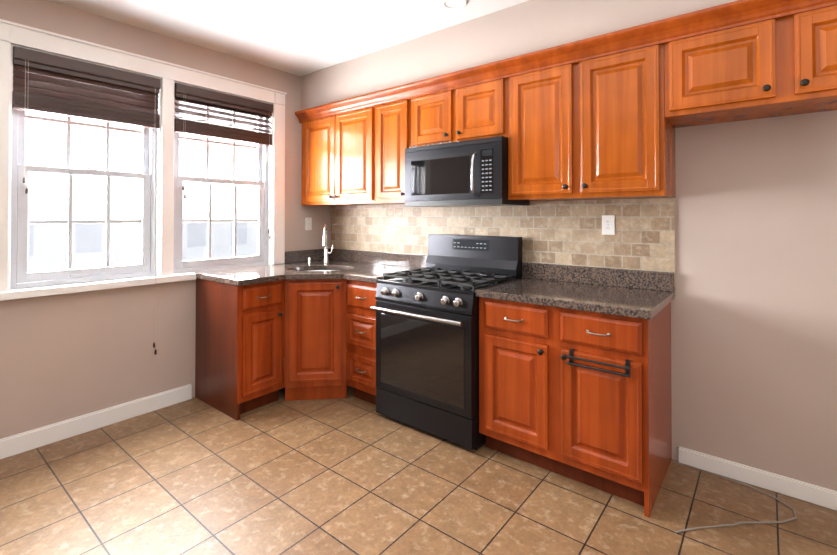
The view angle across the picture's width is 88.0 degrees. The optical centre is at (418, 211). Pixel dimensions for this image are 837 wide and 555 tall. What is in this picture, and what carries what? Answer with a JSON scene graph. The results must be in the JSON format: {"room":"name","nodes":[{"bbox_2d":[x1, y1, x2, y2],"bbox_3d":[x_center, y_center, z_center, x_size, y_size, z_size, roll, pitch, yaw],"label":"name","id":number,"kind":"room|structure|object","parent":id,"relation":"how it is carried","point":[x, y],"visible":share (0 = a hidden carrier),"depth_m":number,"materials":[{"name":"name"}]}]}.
{"room":"kitchen","nodes":[
{"label":"kitchen","id":0,"kind":"room"},
{"bbox_2d":[0,0,329,438],"bbox_3d":[-2.379,0.054,2.487,0.200,2.620,4.600,-1,-1,39],"label":"wall","id":1,"kind":"structure","parent":0,"point":[67,356],"depth_m":2.81,"materials":[{"name":"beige paint"}]},
{"bbox_2d":[0,384,191,458],"bbox_3d":[-2.698,1.304,1.902,0.015,0.108,3.290,-1,-1,39],"label":"baseboard","id":2,"kind":"structure","parent":1,"relation":"attached to","point":[12,445],"depth_m":2.70,"materials":[{"name":"white wood"}]},
{"bbox_2d":[0,19,286,300],"bbox_3d":[-1.816,-0.280,3.107,0.208,1.547,1.916,-1,-1,39],"label":"window unit","id":3,"kind":"structure","parent":1,"relation":"in","point":[21,276],"depth_m":2.83,"materials":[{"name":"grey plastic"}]},
{"bbox_2d":[12,46,160,354],"bbox_3d":[-2.042,0.021,2.724,0.103,1.900,0.755,-1,-1,39],"label":"window blind","id":4,"kind":"object","parent":3,"relation":"attached to","point":[67,91],"visible":0.98,"depth_m":2.69,"materials":[{"name":"brown wood"}]},
{"bbox_2d":[174,83,272,238],"bbox_3d":[-1.507,-0.346,3.416,0.076,1.150,0.779,-1,-1,39],"label":"window blind","id":5,"kind":"object","parent":3,"relation":"attached to","point":[198,96],"visible":0.9,"depth_m":3.37,"materials":[{"name":"brown wood"}]},
{"bbox_2d":[173,100,267,273],"bbox_3d":[-1.577,-0.233,3.471,0.104,1.377,0.782,-1,-1,39],"label":"window unit","id":6,"kind":"structure","parent":1,"relation":"in","point":[260,183],"depth_m":3.45,"materials":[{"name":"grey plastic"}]},
{"bbox_2d":[305,218,311,229],"bbox_3d":[-1.016,0.112,4.012,0.016,0.116,0.072,-1,-1,39],"label":"switch plate","id":7,"kind":"object","parent":1,"relation":"attached to","point":[308,223],"visible":1,"depth_m":4.01,"materials":[{"name":"white plastic"}]},
{"bbox_2d":[49,0,528,75],"bbox_3d":[-0.429,-1.304,0.939,5.200,0.060,5.000,-1,-1,39],"label":"ceiling","id":8,"kind":"structure","parent":0,"point":[291,36],"depth_m":2.87,"materials":[{"name":"white paint"}]},
{"bbox_2d":[441,0,466,9],"bbox_3d":[0.215,-1.250,2.601,0.156,0.008,0.156,-1,-1,39],"label":"recessed light","id":9,"kind":"object","parent":8,"relation":"in","point":[453,4],"visible":1,"depth_m":2.61,"materials":[{"name":"white"}]},
{"bbox_2d":[0,386,836,554],"bbox_3d":[-0.429,1.376,0.908,5.200,0.060,5.000,-1,-1,39],"label":"floor","id":10,"kind":"structure","parent":0,"point":[350,474],"depth_m":2.05,"materials":[{"name":"tile"}]},
{"bbox_2d":[195,278,283,420],"bbox_3d":[-1.289,0.930,3.150,0.652,0.885,0.356,-1,-1,39],"label":"base cabinet","id":11,"kind":"object","parent":10,"relation":"on","point":[239,350],"visible":0.94,"depth_m":2.98,"materials":[{"name":"brown wood"}]},
{"bbox_2d":[284,279,346,400],"bbox_3d":[-0.748,0.930,3.169,0.347,0.885,0.347,-1,-1,39],"label":"base cabinet","id":12,"kind":"object","parent":10,"relation":"on","point":[315,344],"visible":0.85,"depth_m":3.00,"materials":[{"name":"brown wood"}]},
{"bbox_2d":[193,248,674,319],"bbox_3d":[-0.128,0.409,2.797,2.914,0.143,1.287,-1,-1,39],"label":"countertop","id":13,"kind":"structure","parent":12,"relation":"on","point":[645,294],"depth_m":2.67,"materials":[{"name":"grey stone"}]},
{"bbox_2d":[306,270,335,270],"bbox_3d":[-0.780,0.571,3.468,0.478,0.162,0.478,-1,-1,39],"label":"sink bowl","id":14,"kind":"object","parent":13,"relation":"attached to","point":[320,270],"visible":0.02,"depth_m":3.66,"materials":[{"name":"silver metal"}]},
{"bbox_2d":[322,225,332,262],"bbox_3d":[-0.810,0.284,3.802,0.165,0.340,0.183,-1,-1,39],"label":"gooseneck faucet","id":15,"kind":"object","parent":13,"relation":"on","point":[326,252],"visible":1,"depth_m":3.85,"materials":[{"name":"silver metal"}]},
{"bbox_2d":[346,279,376,404],"bbox_3d":[-0.219,0.931,3.271,0.348,0.885,0.652,-1,-1,39],"label":"base cabinet","id":16,"kind":"object","parent":10,"relation":"on","point":[361,345],"visible":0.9,"depth_m":3.06,"materials":[{"name":"brown wood"}]},
{"bbox_2d":[371,234,521,449],"bbox_3d":[0.184,0.769,2.884,0.758,1.200,0.720,-1,-1,39],"label":"gas range","id":17,"kind":"object","parent":10,"relation":"on","point":[427,349],"visible":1,"depth_m":2.68,"materials":[{"name":"black metal"}]},
{"bbox_2d":[479,297,671,517],"bbox_3d":[0.853,0.921,2.411,0.869,0.885,0.652,-1,-1,39],"label":"base cabinet","id":18,"kind":"object","parent":10,"relation":"on","point":[584,397],"visible":0.98,"depth_m":2.13,"materials":[{"name":"brown wood"}]},
{"bbox_2d":[673,461,796,533],"bbox_3d":[1.393,1.354,1.970,0.504,0.008,0.611,-1,-1,39],"label":"cable","id":19,"kind":"object","parent":10,"relation":"on","point":[738,523],"visible":1,"depth_m":1.89,"materials":[{"name":"beige plastic"}]},
{"bbox_2d":[301,0,737,109],"bbox_3d":[0.902,-1.051,2.595,4.796,0.404,0.344,-1,-1,39],"label":"soffit","id":20,"kind":"structure","parent":0,"point":[529,26],"depth_m":2.75,"materials":[{"name":"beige paint"}]},
{"bbox_2d":[330,110,836,490],"bbox_3d":[1.067,0.058,2.787,5.200,2.620,0.180,-1,-1,39],"label":"wall","id":21,"kind":"structure","parent":0,"point":[754,342],"depth_m":2.16,"materials":[{"name":"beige paint"}]},
{"bbox_2d":[301,107,393,205],"bbox_3d":[-0.614,-0.446,3.776,0.940,0.770,0.383,-1,-1,39],"label":"upper cabinet","id":22,"kind":"object","parent":21,"relation":"attached to","point":[338,160],"visible":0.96,"depth_m":3.61,"materials":[{"name":"brown wood"}]},
{"bbox_2d":[295,0,836,123],"bbox_3d":[0.403,-0.866,2.729,3.842,0.094,0.064,-1,-1,39],"label":"crown molding","id":23,"kind":"structure","parent":22,"relation":"attached to","point":[738,13],"depth_m":2.31,"materials":[{"name":"brown wood"}]},
{"bbox_2d":[375,99,410,203],"bbox_3d":[-0.108,-0.450,3.371,0.354,0.770,0.383,-1,-1,39],"label":"upper cabinet","id":24,"kind":"object","parent":21,"relation":"attached to","point":[392,131],"visible":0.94,"depth_m":3.24,"materials":[{"name":"brown wood"}]},
{"bbox_2d":[411,78,507,146],"bbox_3d":[0.334,-0.647,3.019,0.777,0.385,0.383,-1,-1,39],"label":"upper cabinet","id":25,"kind":"object","parent":21,"relation":"attached to","point":[476,111],"visible":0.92,"depth_m":2.85,"materials":[{"name":"brown wood"}]},
{"bbox_2d":[405,136,529,206],"bbox_3d":[0.308,-0.246,2.982,0.770,0.412,0.444,-1,-1,39],"label":"over-the-range microwave","id":26,"kind":"object","parent":25,"relation":"attached to","point":[470,173],"visible":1,"depth_m":2.81,"materials":[{"name":"black metal"}]},
{"bbox_2d":[330,198,675,290],"bbox_3d":[0.282,0.190,3.290,2.896,0.508,0.010,-1,-1,39],"label":"tile backsplash","id":27,"kind":"structure","parent":21,"relation":"attached to","point":[568,233],"depth_m":2.84,"materials":[{"name":"tile"}]},
{"bbox_2d":[602,215,614,234],"bbox_3d":[1.135,0.080,2.595,0.072,0.116,0.007,-1,-1,39],"label":"duplex electrical outlet","id":28,"kind":"object","parent":27,"relation":"attached to","point":[608,224],"visible":1,"depth_m":2.59,"materials":[{"name":"white plastic"}]},
{"bbox_2d":[508,43,675,200],"bbox_3d":[0.968,-0.460,2.508,0.846,0.770,0.383,-1,-1,39],"label":"upper cabinet","id":29,"kind":"object","parent":21,"relation":"attached to","point":[601,128],"visible":1,"depth_m":2.34,"materials":[{"name":"brown wood"}]},
{"bbox_2d":[664,5,836,127],"bbox_3d":[1.657,-0.659,1.957,0.920,0.385,0.383,-1,-1,39],"label":"upper cabinet","id":30,"kind":"object","parent":21,"relation":"attached to","point":[783,66],"visible":1,"depth_m":1.92,"materials":[{"name":"brown wood"}]},
{"bbox_2d":[678,446,836,510],"bbox_3d":[2.144,1.315,1.782,1.860,0.083,0.015,-1,-1,39],"label":"baseboard","id":31,"kind":"structure","parent":21,"relation":"attached to","point":[807,492],"depth_m":2.14,"materials":[{"name":"white wood"}]},
{"label":"outside","id":32,"kind":"structure","parent":0,"visible":0},
{"bbox_2d":[25,74,256,271],"bbox_3d":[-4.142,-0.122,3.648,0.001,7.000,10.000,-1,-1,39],"label":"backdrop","id":33,"kind":"structure","parent":32,"point":[96,196],"depth_m":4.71,"materials":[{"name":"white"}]}
]}

